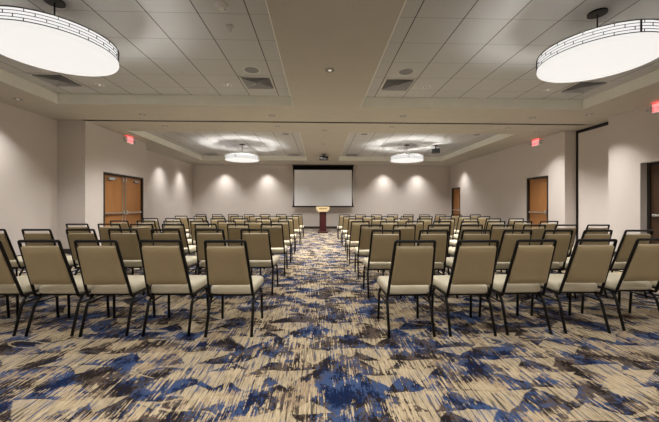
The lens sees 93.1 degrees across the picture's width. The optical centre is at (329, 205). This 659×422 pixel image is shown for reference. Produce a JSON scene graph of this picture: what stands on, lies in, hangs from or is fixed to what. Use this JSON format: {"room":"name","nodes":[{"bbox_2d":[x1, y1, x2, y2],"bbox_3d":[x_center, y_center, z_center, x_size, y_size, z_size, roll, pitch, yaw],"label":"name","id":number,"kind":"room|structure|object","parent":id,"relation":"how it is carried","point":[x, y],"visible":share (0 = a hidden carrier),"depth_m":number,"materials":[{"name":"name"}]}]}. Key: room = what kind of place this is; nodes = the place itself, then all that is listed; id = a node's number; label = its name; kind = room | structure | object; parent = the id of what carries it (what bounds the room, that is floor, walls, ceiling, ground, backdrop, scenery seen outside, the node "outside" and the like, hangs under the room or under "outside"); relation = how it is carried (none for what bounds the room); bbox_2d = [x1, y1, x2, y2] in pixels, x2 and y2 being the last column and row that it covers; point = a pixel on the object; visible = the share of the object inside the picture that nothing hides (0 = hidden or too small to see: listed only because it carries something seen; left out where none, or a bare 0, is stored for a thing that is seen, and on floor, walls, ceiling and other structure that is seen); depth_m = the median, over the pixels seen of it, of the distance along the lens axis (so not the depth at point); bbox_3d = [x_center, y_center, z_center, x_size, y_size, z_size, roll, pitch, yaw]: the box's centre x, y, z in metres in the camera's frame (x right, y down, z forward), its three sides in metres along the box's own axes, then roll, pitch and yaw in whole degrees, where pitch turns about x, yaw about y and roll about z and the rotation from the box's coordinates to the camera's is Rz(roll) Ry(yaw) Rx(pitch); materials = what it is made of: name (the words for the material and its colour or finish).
{"room":"event hall","nodes":[
{"label":"event hall","id":0,"kind":"room"},
{"bbox_2d":[0,102,56,255],"bbox_3d":[-6.763,-0.476,3.244,0.200,3.327,9.140,0,0,-2],"label":"wall","id":1,"kind":"structure","parent":0,"point":[28,140],"depth_m":6.99,"materials":[{"name":"paint"}]},
{"bbox_2d":[57,121,88,248],"bbox_3d":[-6.479,-0.476,7.886,0.680,3.327,0.120,0,0,-2],"label":"wall","id":2,"kind":"structure","parent":0,"point":[72,136],"depth_m":7.83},
{"bbox_2d":[89,122,143,244],"bbox_3d":[-6.284,-0.476,9.224,0.200,3.327,2.540,0,0,-2],"label":"wall","id":3,"kind":"structure","parent":0,"point":[108,151],"depth_m":8.54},
{"bbox_2d":[103,172,142,226],"bbox_3d":[-6.279,0.127,9.454,0.225,2.120,1.920,0,0,-2],"label":"door","id":4,"kind":"structure","parent":3,"relation":"in","point":[122,194],"depth_m":9.36,"materials":[{"name":"brown wood"}]},
{"bbox_2d":[0,0,289,95],"bbox_3d":[-3.133,-2.380,3.607,4.960,0.060,6.060,0,0,-2],"label":"ceiling","id":5,"kind":"structure","parent":0,"point":[155,40],"depth_m":4.57,"materials":[{"name":"tile"}]},
{"bbox_2d":[28,73,84,86],"bbox_3d":[-5.058,-2.336,5.813,0.570,0.027,0.570,0,0,-2],"label":"ceiling vent","id":6,"kind":"object","parent":5,"relation":"in","point":[53,79],"visible":1,"depth_m":5.76,"materials":[{"name":"white plastic"}]},
{"bbox_2d":[0,0,119,75],"bbox_3d":[-3.152,-2.038,3.576,1.237,0.624,1.237,0,0,-2],"label":"drum pendant","id":7,"kind":"object","parent":5,"relation":"hanging from","point":[47,41],"visible":1,"depth_m":3.39,"materials":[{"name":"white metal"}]},
{"bbox_2d":[0,0,292,105],"bbox_3d":[-3.133,-2.246,3.607,4.920,0.208,6.020,0,0,-2],"label":"trim","id":8,"kind":"structure","parent":5,"relation":"attached to","point":[5,77],"depth_m":6.58,"materials":[{"name":"paint"}]},
{"bbox_2d":[215,0,228,11],"bbox_3d":[-1.253,-2.321,3.640,0.150,0.059,0.150,0,0,-2],"label":"smoke detector","id":9,"kind":"object","parent":5,"relation":"attached to","point":[222,6],"visible":1,"depth_m":3.60,"materials":[{"name":"white plastic"}]},
{"bbox_2d":[243,66,259,73],"bbox_3d":[-1.342,-2.345,5.378,0.280,0.010,0.280,0,0,-2],"label":"ceiling speaker","id":10,"kind":"object","parent":5,"relation":"attached to","point":[249,69],"visible":1,"depth_m":5.35,"materials":[{"name":"white plastic"}]},
{"bbox_2d":[244,67,258,72],"bbox_3d":[-1.342,-2.345,5.378,0.250,0.006,0.250,0,0,-2],"label":"grille","id":11,"kind":"object","parent":10,"relation":"attached to","point":[247,69],"depth_m":5.35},
{"bbox_2d":[239,76,274,88],"bbox_3d":[-1.365,-2.336,5.937,0.570,0.027,0.570,0,0,-2],"label":"ceiling vent","id":12,"kind":"object","parent":5,"relation":"in","point":[250,82],"visible":1,"depth_m":5.89,"materials":[{"name":"white plastic"}]},
{"bbox_2d":[144,142,145,219],"bbox_3d":[-6.568,-0.476,10.545,0.680,3.327,0.120,0,0,-2],"label":"wall","id":13,"kind":"structure","parent":0,"point":[144,142],"depth_m":10.50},
{"bbox_2d":[146,150,192,231],"bbox_3d":[-7.105,-0.476,13.404,0.200,3.327,5.630,0,0,-2],"label":"wall","id":14,"kind":"structure","parent":0,"point":[169,181],"depth_m":13.50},
{"bbox_2d":[146,131,305,155],"bbox_3d":[-3.408,-2.380,11.787,4.960,0.060,5.690,0,0,-2],"label":"ceiling","id":15,"kind":"structure","parent":0,"point":[199,142],"depth_m":11.54,"materials":[{"name":"tile"}]},
{"bbox_2d":[129,131,306,160],"bbox_3d":[-3.408,-2.246,11.787,4.920,0.208,5.650,0,0,-2],"label":"trim","id":16,"kind":"structure","parent":15,"relation":"attached to","point":[144,134],"depth_m":13.26,"materials":[{"name":"paint"}]},
{"bbox_2d":[225,144,258,162],"bbox_3d":[-3.332,-2.038,11.895,1.237,0.624,1.237,0,0,-2],"label":"drum pendant","id":17,"kind":"object","parent":15,"relation":"hanging from","point":[233,157],"visible":1,"depth_m":11.51,"materials":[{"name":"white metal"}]},
{"bbox_2d":[225,157,258,162],"bbox_3d":[-3.332,-1.750,11.895,1.230,0.047,1.230,0,0,-2],"label":"diffuser","id":18,"kind":"object","parent":17,"relation":"attached to","point":[232,159],"depth_m":11.65,"materials":[{"name":"white"}]},
{"bbox_2d":[193,165,449,225],"bbox_3d":[-0.332,-0.476,16.548,13.950,3.327,0.200,0,0,-2],"label":"wall","id":19,"kind":"structure","parent":0,"point":[224,190],"depth_m":16.42,"materials":[{"name":"paint"}]},
{"bbox_2d":[0,228,658,421],"bbox_3d":[0.133,1.247,7.784,14.490,0.120,17.750,0,0,-2],"label":"floor","id":20,"kind":"structure","parent":0,"point":[319,351],"depth_m":2.51,"materials":[{"name":"carpet"}]},
{"bbox_2d":[0,229,25,295],"bbox_3d":[-4.387,0.743,4.337,0.442,0.895,0.640,0,0,-2],"label":"banquet chair","id":21,"kind":"object","parent":20,"relation":"on","point":[16,262],"visible":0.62,"depth_m":4.14,"materials":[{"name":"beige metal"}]},
{"bbox_2d":[0,241,59,335],"bbox_3d":[-3.091,0.743,3.050,0.442,0.895,0.640,0,0,-1],"label":"banquet chair","id":22,"kind":"object","parent":20,"relation":"on","point":[10,284],"visible":0.65,"depth_m":2.93,"materials":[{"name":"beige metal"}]},
{"bbox_2d":[21,229,77,271],"bbox_3d":[-3.803,0.743,4.346,0.442,0.895,0.640,0,0,-1],"label":"banquet chair","id":23,"kind":"object","parent":20,"relation":"on","point":[27,236],"visible":0.25,"depth_m":4.06,"materials":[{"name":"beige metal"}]},
{"bbox_2d":[17,240,109,336],"bbox_3d":[-2.555,0.743,3.048,0.442,0.895,0.640,0,0,0],"label":"banquet chair","id":24,"kind":"object","parent":20,"relation":"on","point":[48,267],"visible":0.84,"depth_m":2.83,"materials":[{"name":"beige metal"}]},
{"bbox_2d":[65,229,99,295],"bbox_3d":[-3.232,0.743,4.346,0.442,0.895,0.640,0,0,-1],"label":"banquet chair","id":25,"kind":"object","parent":20,"relation":"on","point":[71,237],"visible":0.33,"depth_m":4.06,"materials":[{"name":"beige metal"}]},
{"bbox_2d":[66,223,100,268],"bbox_3d":[-4.279,0.743,5.581,0.442,0.895,0.640,0,0,-2],"label":"banquet chair","id":26,"kind":"object","parent":20,"relation":"on","point":[67,227],"visible":0.17,"depth_m":5.28,"materials":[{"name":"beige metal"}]},
{"bbox_2d":[74,240,155,336],"bbox_3d":[-2.062,0.743,3.044,0.442,0.895,0.640,0,0,-2],"label":"banquet chair","id":27,"kind":"object","parent":20,"relation":"on","point":[101,267],"visible":0.89,"depth_m":2.83,"materials":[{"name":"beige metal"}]},
{"bbox_2d":[97,223,141,268],"bbox_3d":[-3.741,0.743,5.579,0.442,0.895,0.640,0,0,-2],"label":"banquet chair","id":28,"kind":"object","parent":20,"relation":"on","point":[103,231],"visible":0.21,"depth_m":5.30,"materials":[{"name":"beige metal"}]},
{"bbox_2d":[110,220,130,232],"bbox_3d":[-4.336,0.743,6.720,0.442,0.895,0.640,0,0,-1],"label":"banquet chair","id":29,"kind":"object","parent":20,"relation":"on","point":[123,225],"visible":0.18,"depth_m":6.43,"materials":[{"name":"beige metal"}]},
{"bbox_2d":[108,229,144,295],"bbox_3d":[-2.687,0.743,4.344,0.442,0.895,0.640,0,0,-2],"label":"banquet chair","id":30,"kind":"object","parent":20,"relation":"on","point":[128,243],"visible":0.46,"depth_m":4.09,"materials":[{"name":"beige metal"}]},
{"bbox_2d":[130,223,154,274],"bbox_3d":[-3.195,0.743,5.578,0.442,0.895,0.640,0,0,-3],"label":"banquet chair","id":31,"kind":"object","parent":20,"relation":"on","point":[144,233],"visible":0.19,"depth_m":5.30,"materials":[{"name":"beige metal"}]},
{"bbox_2d":[136,220,157,232],"bbox_3d":[-3.783,0.743,6.718,0.442,0.895,0.640,0,0,-1],"label":"banquet chair","id":32,"kind":"object","parent":20,"relation":"on","point":[137,221],"visible":0.12,"depth_m":6.42,"materials":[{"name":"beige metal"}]},
{"bbox_2d":[138,240,209,335],"bbox_3d":[-1.496,0.743,3.053,0.442,0.895,0.640,0,0,0],"label":"banquet chair","id":33,"kind":"object","parent":20,"relation":"on","point":[164,267],"visible":0.95,"depth_m":2.84,"materials":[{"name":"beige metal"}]},
{"bbox_2d":[151,229,199,295],"bbox_3d":[-2.131,0.743,4.343,0.442,0.895,0.640,0,0,-1],"label":"banquet chair","id":34,"kind":"object","parent":20,"relation":"on","point":[191,261],"visible":0.29,"depth_m":4.06,"materials":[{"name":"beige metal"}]},
{"bbox_2d":[163,220,194,255],"bbox_3d":[-3.233,0.743,6.717,0.442,0.895,0.640,0,0,-1],"label":"banquet chair","id":35,"kind":"object","parent":20,"relation":"on","point":[164,221],"visible":0.19,"depth_m":6.43,"materials":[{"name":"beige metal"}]},
{"bbox_2d":[162,223,196,255],"bbox_3d":[-2.661,0.743,5.586,0.442,0.895,0.640,0,0,-2],"label":"banquet chair","id":36,"kind":"object","parent":20,"relation":"on","point":[189,249],"visible":0.38,"depth_m":5.34,"materials":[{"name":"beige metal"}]},
{"bbox_2d":[175,216,188,232],"bbox_3d":[-4.521,0.743,9.785,0.442,0.895,0.640,0,0,-2],"label":"banquet chair","id":37,"kind":"object","parent":20,"relation":"on","point":[184,220],"visible":0.23,"depth_m":9.52,"materials":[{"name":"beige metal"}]},
{"bbox_2d":[190,220,208,255],"bbox_3d":[-2.685,0.743,6.715,0.442,0.895,0.640,0,0,-1],"label":"banquet chair","id":38,"kind":"object","parent":20,"relation":"on","point":[207,221],"visible":0.26,"depth_m":6.43,"materials":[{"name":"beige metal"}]},
{"bbox_2d":[195,229,225,295],"bbox_3d":[-1.567,0.743,4.342,0.442,0.895,0.640,0,0,-2],"label":"banquet chair","id":39,"kind":"object","parent":20,"relation":"on","point":[200,238],"visible":0.38,"depth_m":4.07,"materials":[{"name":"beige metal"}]},
{"bbox_2d":[194,223,226,274],"bbox_3d":[-2.105,0.743,5.584,0.442,0.895,0.640,0,0,-1],"label":"banquet chair","id":40,"kind":"object","parent":20,"relation":"on","point":[195,227],"visible":0.13,"depth_m":5.28,"materials":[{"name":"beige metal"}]},
{"bbox_2d":[217,220,235,245],"bbox_3d":[-2.132,0.743,6.714,0.442,0.895,0.640,0,0,-3],"label":"banquet chair","id":41,"kind":"object","parent":20,"relation":"on","point":[223,226],"visible":0.18,"depth_m":6.42,"materials":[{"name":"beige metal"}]},
{"bbox_2d":[204,240,262,336],"bbox_3d":[-0.917,0.743,3.033,0.442,0.895,0.640,0,0,-1],"label":"banquet chair","id":42,"kind":"object","parent":20,"relation":"on","point":[228,270],"visible":1,"depth_m":2.82,"materials":[{"name":"fabric"}]},
{"bbox_2d":[227,223,257,274],"bbox_3d":[-1.554,0.743,5.583,0.442,0.895,0.640,0,0,-1],"label":"banquet chair","id":43,"kind":"object","parent":20,"relation":"on","point":[233,233],"visible":0.24,"depth_m":5.31,"materials":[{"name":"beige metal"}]},
{"bbox_2d":[244,220,262,232],"bbox_3d":[-1.571,0.743,6.713,0.442,0.895,0.640,0,0,-1],"label":"banquet chair","id":44,"kind":"object","parent":20,"relation":"on","point":[251,225],"visible":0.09,"depth_m":6.42,"materials":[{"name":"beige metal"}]},
{"bbox_2d":[240,229,278,295],"bbox_3d":[-0.971,0.743,4.342,0.442,0.895,0.640,0,0,-1],"label":"banquet chair","id":45,"kind":"object","parent":20,"relation":"on","point":[258,244],"visible":0.69,"depth_m":4.11,"materials":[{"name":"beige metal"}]},
{"bbox_2d":[260,223,287,274],"bbox_3d":[-0.993,0.743,5.582,0.442,0.895,0.640,0,0,-3],"label":"banquet chair","id":46,"kind":"object","parent":20,"relation":"on","point":[278,246],"visible":0.59,"depth_m":5.36,"materials":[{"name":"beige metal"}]},
{"bbox_2d":[271,220,292,262],"bbox_3d":[-1.033,0.743,6.711,0.442,0.895,0.640,0,0,-3],"label":"banquet chair","id":47,"kind":"object","parent":20,"relation":"on","point":[288,241],"visible":0.52,"depth_m":6.48,"materials":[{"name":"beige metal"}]},
{"bbox_2d":[278,218,295,252],"bbox_3d":[-1.095,0.743,8.030,0.442,0.895,0.640,0,0,-3],"label":"banquet chair","id":48,"kind":"object","parent":20,"relation":"on","point":[291,222],"visible":0.47,"depth_m":7.81,"materials":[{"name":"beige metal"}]},
{"bbox_2d":[286,216,300,244],"bbox_3d":[-1.124,0.743,9.780,0.442,0.895,0.640,0,0,-1],"label":"banquet chair","id":49,"kind":"object","parent":20,"relation":"on","point":[297,229],"visible":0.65,"depth_m":9.56,"materials":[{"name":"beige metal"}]},
{"bbox_2d":[316,207,329,232],"bbox_3d":[-0.298,0.607,13.898,0.600,1.160,0.400,0,0,-2],"label":"lectern","id":50,"kind":"object","parent":20,"relation":"on","point":[322,211],"visible":0.98,"depth_m":13.79,"materials":[{"name":"brown wood"}]},
{"bbox_2d":[337,214,349,238],"bbox_3d":[0.516,0.743,11.286,0.442,0.895,0.640,0,0,-3],"label":"banquet chair","id":51,"kind":"object","parent":20,"relation":"on","point":[340,225],"visible":0.59,"depth_m":11.06,"materials":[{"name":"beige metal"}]},
{"bbox_2d":[341,216,355,245],"bbox_3d":[0.585,0.743,9.487,0.442,0.895,0.640,0,0,-1],"label":"banquet chair","id":52,"kind":"object","parent":20,"relation":"on","point":[345,220],"visible":0.56,"depth_m":9.26,"materials":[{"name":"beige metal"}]},
{"bbox_2d":[345,218,363,251],"bbox_3d":[0.633,0.743,7.888,0.442,0.895,0.640,0,0,-2],"label":"banquet chair","id":53,"kind":"object","parent":20,"relation":"on","point":[347,236],"visible":0.38,"depth_m":7.62,"materials":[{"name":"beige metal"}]},
{"bbox_2d":[347,221,369,263],"bbox_3d":[0.608,0.743,6.556,0.442,0.895,0.640,0,0,-2],"label":"banquet chair","id":54,"kind":"object","parent":20,"relation":"on","point":[355,228],"visible":0.58,"depth_m":6.33,"materials":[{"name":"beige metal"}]},
{"bbox_2d":[354,224,383,277],"bbox_3d":[0.674,0.743,5.328,0.442,0.895,0.640,0,0,-1],"label":"banquet chair","id":55,"kind":"object","parent":20,"relation":"on","point":[362,250],"visible":0.53,"depth_m":5.10,"materials":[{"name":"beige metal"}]},
{"bbox_2d":[371,218,386,227],"bbox_3d":[1.202,0.743,7.887,0.442,0.895,0.640,0,0,-1],"label":"banquet chair","id":56,"kind":"object","parent":20,"relation":"on","point":[373,221],"visible":0.14,"depth_m":7.60,"materials":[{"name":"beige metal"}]},
{"bbox_2d":[363,230,401,298],"bbox_3d":[0.703,0.743,4.208,0.442,0.895,0.640,0,0,-1],"label":"banquet chair","id":57,"kind":"object","parent":20,"relation":"on","point":[381,245],"visible":0.67,"depth_m":3.98,"materials":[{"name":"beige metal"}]},
{"bbox_2d":[379,221,398,233],"bbox_3d":[1.196,0.743,6.556,0.442,0.895,0.640,0,0,-1],"label":"banquet chair","id":58,"kind":"object","parent":20,"relation":"on","point":[385,226],"visible":0.12,"depth_m":6.27,"materials":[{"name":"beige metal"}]},
{"bbox_2d":[384,224,415,272],"bbox_3d":[1.199,0.743,5.335,0.442,0.895,0.640,0,0,-2],"label":"banquet chair","id":59,"kind":"object","parent":20,"relation":"on","point":[406,233],"visible":0.21,"depth_m":5.05,"materials":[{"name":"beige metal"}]},
{"bbox_2d":[377,240,435,337],"bbox_3d":[0.736,0.743,3.028,0.442,0.895,0.640,0,0,-2],"label":"banquet chair","id":60,"kind":"object","parent":20,"relation":"on","point":[411,273],"visible":1,"depth_m":2.81,"materials":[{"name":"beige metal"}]},
{"bbox_2d":[405,221,423,245],"bbox_3d":[1.698,0.743,6.553,0.442,0.895,0.640,0,0,-2],"label":"banquet chair","id":61,"kind":"object","parent":20,"relation":"on","point":[419,227],"visible":0.19,"depth_m":6.27,"materials":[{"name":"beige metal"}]},
{"bbox_2d":[416,218,432,233],"bbox_3d":[2.311,0.743,7.884,0.442,0.895,0.640,0,0,-1],"label":"banquet chair","id":62,"kind":"object","parent":20,"relation":"on","point":[426,222],"visible":0.16,"depth_m":7.60,"materials":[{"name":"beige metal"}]},
{"bbox_2d":[414,230,448,298],"bbox_3d":[1.299,0.743,4.208,0.442,0.895,0.640,0,0,-2],"label":"banquet chair","id":63,"kind":"object","parent":20,"relation":"on","point":[441,240],"visible":0.46,"depth_m":3.94,"materials":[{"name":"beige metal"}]},
{"bbox_2d":[426,224,450,274],"bbox_3d":[1.760,0.743,5.334,0.442,0.895,0.640,0,0,-2],"label":"banquet chair","id":64,"kind":"object","parent":20,"relation":"on","point":[449,225],"visible":0.2,"depth_m":5.04,"materials":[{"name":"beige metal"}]},
{"bbox_2d":[439,218,454,239],"bbox_3d":[2.862,0.743,7.883,0.442,0.895,0.640,0,0,-1],"label":"banquet chair","id":65,"kind":"object","parent":20,"relation":"on","point":[453,221],"visible":0.23,"depth_m":7.60,"materials":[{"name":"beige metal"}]},
{"bbox_2d":[450,216,470,239],"bbox_3d":[3.968,0.743,9.481,0.442,0.895,0.640,0,0,-3],"label":"banquet chair","id":66,"kind":"object","parent":20,"relation":"on","point":[456,231],"visible":0.34,"depth_m":9.23,"materials":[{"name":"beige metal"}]},
{"bbox_2d":[445,224,482,268],"bbox_3d":[2.281,0.743,5.332,0.442,0.895,0.640,0,0,-2],"label":"banquet chair","id":67,"kind":"object","parent":20,"relation":"on","point":[451,251],"visible":0.28,"depth_m":5.05,"materials":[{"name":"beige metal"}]},
{"bbox_2d":[448,221,479,256],"bbox_3d":[2.805,0.743,6.550,0.442,0.895,0.640,0,0,-3],"label":"banquet chair","id":68,"kind":"object","parent":20,"relation":"on","point":[452,242],"visible":0.24,"depth_m":6.27,"materials":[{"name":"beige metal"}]},
{"bbox_2d":[452,218,477,246],"bbox_3d":[3.423,0.743,7.881,0.442,0.895,0.640,0,0,-1],"label":"banquet chair","id":69,"kind":"object","parent":20,"relation":"on","point":[455,235],"visible":0.23,"depth_m":7.59,"materials":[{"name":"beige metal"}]},
{"bbox_2d":[431,240,499,336],"bbox_3d":[1.301,0.743,3.047,0.442,0.895,0.640,0,0,-1],"label":"banquet chair","id":70,"kind":"object","parent":20,"relation":"on","point":[473,267],"visible":0.98,"depth_m":2.83,"materials":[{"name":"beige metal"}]},
{"bbox_2d":[442,230,491,297],"bbox_3d":[1.845,0.743,4.216,0.442,0.895,0.640,0,0,-1],"label":"banquet chair","id":71,"kind":"object","parent":20,"relation":"on","point":[449,260],"visible":0.27,"depth_m":3.93,"materials":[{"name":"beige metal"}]},
{"bbox_2d":[484,221,505,233],"bbox_3d":[3.327,0.743,6.548,0.442,0.895,0.640,0,0,-3],"label":"banquet chair","id":72,"kind":"object","parent":20,"relation":"on","point":[488,226],"visible":0.17,"depth_m":6.26,"materials":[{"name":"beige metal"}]},
{"bbox_2d":[490,224,513,271],"bbox_3d":[2.783,0.743,5.329,0.442,0.895,0.640,0,0,-2],"label":"banquet chair","id":73,"kind":"object","parent":20,"relation":"on","point":[496,232],"visible":0.18,"depth_m":5.04,"materials":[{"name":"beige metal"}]},
{"bbox_2d":[495,230,532,298],"bbox_3d":[2.347,0.743,4.213,0.442,0.895,0.640,0,0,-2],"label":"banquet chair","id":74,"kind":"object","parent":20,"relation":"on","point":[508,241],"visible":0.34,"depth_m":3.95,"materials":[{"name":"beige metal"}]},
{"bbox_2d":[478,239,556,334],"bbox_3d":[1.831,0.743,3.085,0.442,0.895,0.640,0,0,-3],"label":"banquet chair","id":75,"kind":"object","parent":20,"relation":"on","point":[530,265],"visible":0.84,"depth_m":2.87,"materials":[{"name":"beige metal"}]},
{"bbox_2d":[500,224,545,271],"bbox_3d":[3.298,0.743,5.336,0.442,0.895,0.640,0,0,-3],"label":"banquet chair","id":76,"kind":"object","parent":20,"relation":"on","point":[537,233],"visible":0.13,"depth_m":5.05,"materials":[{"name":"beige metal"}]},
{"bbox_2d":[513,221,532,233],"bbox_3d":[3.874,0.743,6.556,0.442,0.895,0.640,0,0,-1],"label":"banquet chair","id":77,"kind":"object","parent":20,"relation":"on","point":[516,226],"visible":0.11,"depth_m":6.27,"materials":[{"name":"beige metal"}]},
{"bbox_2d":[538,221,558,233],"bbox_3d":[4.394,0.743,6.553,0.442,0.895,0.640,0,0,-2],"label":"banquet chair","id":78,"kind":"object","parent":20,"relation":"on","point":[548,226],"visible":0.13,"depth_m":6.26,"materials":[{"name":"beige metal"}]},
{"bbox_2d":[535,230,572,297],"bbox_3d":[2.857,0.743,4.210,0.442,0.895,0.640,0,0,-3],"label":"banquet chair","id":79,"kind":"object","parent":20,"relation":"on","point":[563,240],"visible":0.34,"depth_m":3.96,"materials":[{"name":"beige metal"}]},
{"bbox_2d":[551,224,577,271],"bbox_3d":[3.807,0.743,5.333,0.442,0.895,0.640,0,0,-3],"label":"banquet chair","id":80,"kind":"object","parent":20,"relation":"on","point":[576,225],"visible":0.3,"depth_m":5.04,"materials":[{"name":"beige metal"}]},
{"bbox_2d":[530,239,617,333],"bbox_3d":[2.402,0.743,3.114,0.442,0.895,0.640,0,0,-1],"label":"banquet chair","id":81,"kind":"object","parent":20,"relation":"on","point":[588,265],"visible":0.85,"depth_m":2.90,"materials":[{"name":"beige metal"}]},
{"bbox_2d":[551,230,612,298],"bbox_3d":[3.349,0.743,4.207,0.442,0.895,0.640,0,0,-2],"label":"banquet chair","id":82,"kind":"object","parent":20,"relation":"on","point":[584,236],"visible":0.23,"depth_m":3.92,"materials":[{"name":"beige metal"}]},
{"bbox_2d":[558,224,609,271],"bbox_3d":[4.324,0.743,5.330,0.442,0.895,0.640,0,0,-2],"label":"banquet chair","id":83,"kind":"object","parent":20,"relation":"on","point":[588,225],"visible":0.16,"depth_m":5.03,"materials":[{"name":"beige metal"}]},
{"bbox_2d":[581,238,658,330],"bbox_3d":[3.006,0.743,3.185,0.442,0.895,0.640,0,0,-2],"label":"banquet chair","id":84,"kind":"object","parent":20,"relation":"on","point":[641,267],"visible":0.87,"depth_m":2.98,"materials":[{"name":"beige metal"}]},
{"bbox_2d":[609,230,653,297],"bbox_3d":[3.865,0.743,4.214,0.442,0.895,0.640,0,0,-3],"label":"banquet chair","id":85,"kind":"object","parent":20,"relation":"on","point":[626,244],"visible":0.4,"depth_m":3.96,"materials":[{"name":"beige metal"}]},
{"bbox_2d":[628,281,658,312],"bbox_3d":[3.551,0.743,3.203,0.442,0.895,0.640,0,0,-3],"label":"banquet chair","id":86,"kind":"object","parent":20,"relation":"on","point":[654,283],"visible":0.09,"depth_m":3.44,"materials":[{"name":"black metal"}]},
{"bbox_2d":[0,0,658,165],"bbox_3d":[0.137,-2.200,7.684,14.490,0.120,17.950,0,0,-2],"label":"ceiling","id":87,"kind":"structure","parent":0,"point":[349,37],"depth_m":7.07,"materials":[{"name":"paint"}]},
{"bbox_2d":[292,165,353,206],"bbox_3d":[-0.331,-1.038,16.218,3.240,2.202,0.160,0,0,-2],"label":"projection screen","id":88,"kind":"object","parent":87,"relation":"hanging from","point":[314,185],"visible":0.98,"depth_m":16.20,"materials":[{"name":"fabric"}]},
{"bbox_2d":[84,120,585,124],"bbox_3d":[0.286,-2.193,8.002,12.890,0.114,0.089,0,0,-2],"label":"trim","id":89,"kind":"structure","parent":87,"relation":"attached to","point":[84,120],"depth_m":7.99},
{"bbox_2d":[341,133,496,156],"bbox_3d":[2.973,-2.380,12.002,4.990,0.060,5.690,0,0,-2],"label":"ceiling","id":90,"kind":"structure","parent":0,"point":[372,144],"depth_m":11.73,"materials":[{"name":"tile"}]},
{"bbox_2d":[391,144,423,162],"bbox_3d":[2.978,-2.038,12.007,1.237,0.624,1.237,0,0,-2],"label":"drum pendant","id":91,"kind":"object","parent":90,"relation":"hanging from","point":[400,158],"visible":1,"depth_m":11.63,"materials":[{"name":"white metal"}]},
{"bbox_2d":[391,157,423,162],"bbox_3d":[2.978,-1.750,12.007,1.230,0.047,1.230,0,0,-2],"label":"diffuser","id":92,"kind":"object","parent":91,"relation":"attached to","point":[394,159],"depth_m":11.78,"materials":[{"name":"white"}]},
{"bbox_2d":[338,133,513,160],"bbox_3d":[2.973,-2.246,12.002,4.950,0.208,5.650,0,0,-2],"label":"trim","id":93,"kind":"structure","parent":90,"relation":"attached to","point":[497,137],"depth_m":14.18,"materials":[{"name":"paint"}]},
{"bbox_2d":[450,131,571,227],"bbox_3d":[6.674,-0.476,12.787,0.200,3.327,7.790,0,0,-2],"label":"wall","id":94,"kind":"structure","parent":0,"point":[494,185],"depth_m":11.18,"materials":[{"name":"paint"}]},
{"bbox_2d":[452,187,459,215],"bbox_3d":[6.559,0.127,15.965,0.215,2.120,0.970,0,0,-2],"label":"door","id":95,"kind":"structure","parent":94,"relation":"in","point":[455,191],"depth_m":16.03,"materials":[{"name":"brown wood"}]},
{"bbox_2d":[527,176,547,227],"bbox_3d":[6.759,0.127,10.023,0.215,2.120,0.980,0,0,-2],"label":"door","id":96,"kind":"structure","parent":94,"relation":"in","point":[537,187],"depth_m":10.09,"materials":[{"name":"brown wood"}]},
{"bbox_2d":[366,0,658,99],"bbox_3d":[3.248,-2.380,3.821,4.990,0.060,6.060,0,0,-2],"label":"ceiling","id":97,"kind":"structure","parent":0,"point":[479,49],"depth_m":4.49,"materials":[{"name":"tile"}]},
{"bbox_2d":[380,78,415,90],"bbox_3d":[1.308,-2.336,6.027,0.570,0.027,0.570,0,0,-2],"label":"ceiling vent","id":98,"kind":"object","parent":97,"relation":"in","point":[389,84],"visible":1,"depth_m":5.98,"materials":[{"name":"white plastic"}]},
{"bbox_2d":[398,68,413,74],"bbox_3d":[1.337,-2.345,5.448,0.280,0.010,0.280,0,0,-2],"label":"ceiling speaker","id":99,"kind":"object","parent":97,"relation":"attached to","point":[405,71],"visible":1,"depth_m":5.43,"materials":[{"name":"white plastic"}]},
{"bbox_2d":[361,0,658,108],"bbox_3d":[3.248,-2.246,3.821,4.950,0.208,6.020,0,0,-2],"label":"trim","id":100,"kind":"structure","parent":97,"relation":"attached to","point":[653,77],"depth_m":6.79,"materials":[{"name":"paint"}]},
{"bbox_2d":[558,81,609,92],"bbox_3d":[4.996,-2.336,6.152,0.570,0.027,0.570,0,0,-2],"label":"ceiling vent","id":101,"kind":"object","parent":97,"relation":"in","point":[582,86],"visible":1,"depth_m":6.10,"materials":[{"name":"white plastic"}]},
{"bbox_2d":[536,7,658,82],"bbox_3d":[3.254,-2.038,3.792,1.237,0.624,1.237,0,0,-2],"label":"drum pendant","id":102,"kind":"object","parent":97,"relation":"hanging from","point":[606,50],"visible":1,"depth_m":3.58,"materials":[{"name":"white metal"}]},
{"bbox_2d":[537,32,658,82],"bbox_3d":[3.254,-1.750,3.792,1.230,0.047,1.230,0,0,-2],"label":"diffuser","id":103,"kind":"object","parent":102,"relation":"attached to","point":[611,54],"depth_m":3.65,"materials":[{"name":"white"}]},
{"bbox_2d":[572,131,575,246],"bbox_3d":[7.047,-0.476,8.232,0.240,3.327,1.540,0,0,-2],"label":"wall","id":104,"kind":"structure","parent":0,"point":[573,132],"depth_m":8.90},
{"bbox_2d":[576,122,607,244],"bbox_3d":[7.070,-0.476,8.232,0.034,3.326,1.338,0,0,-2],"label":"wall","id":105,"kind":"structure","parent":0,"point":[591,142],"depth_m":8.40,"materials":[{"name":"beige paint"}]},
{"bbox_2d":[608,103,658,250],"bbox_3d":[6.991,-0.476,3.347,0.200,3.327,8.420,0,0,-2],"label":"wall","id":106,"kind":"structure","parent":0,"point":[633,136],"depth_m":7.01,"materials":[{"name":"paint"}]},
{"bbox_2d":[645,102,658,113],"bbox_3d":[6.753,-2.020,6.351,0.074,0.204,0.570,0,0,-2],"label":"exit sign","id":107,"kind":"object","parent":106,"relation":"attached to","point":[655,107],"visible":1,"depth_m":6.47,"materials":[{"name":"red plastic"}]},
{"bbox_2d":[647,162,658,243],"bbox_3d":[6.946,0.127,6.247,0.115,2.120,1.120,0,0,-2],"label":"door","id":108,"kind":"structure","parent":106,"relation":"in","point":[652,171],"depth_m":6.69,"materials":[{"name":"brown wood"}]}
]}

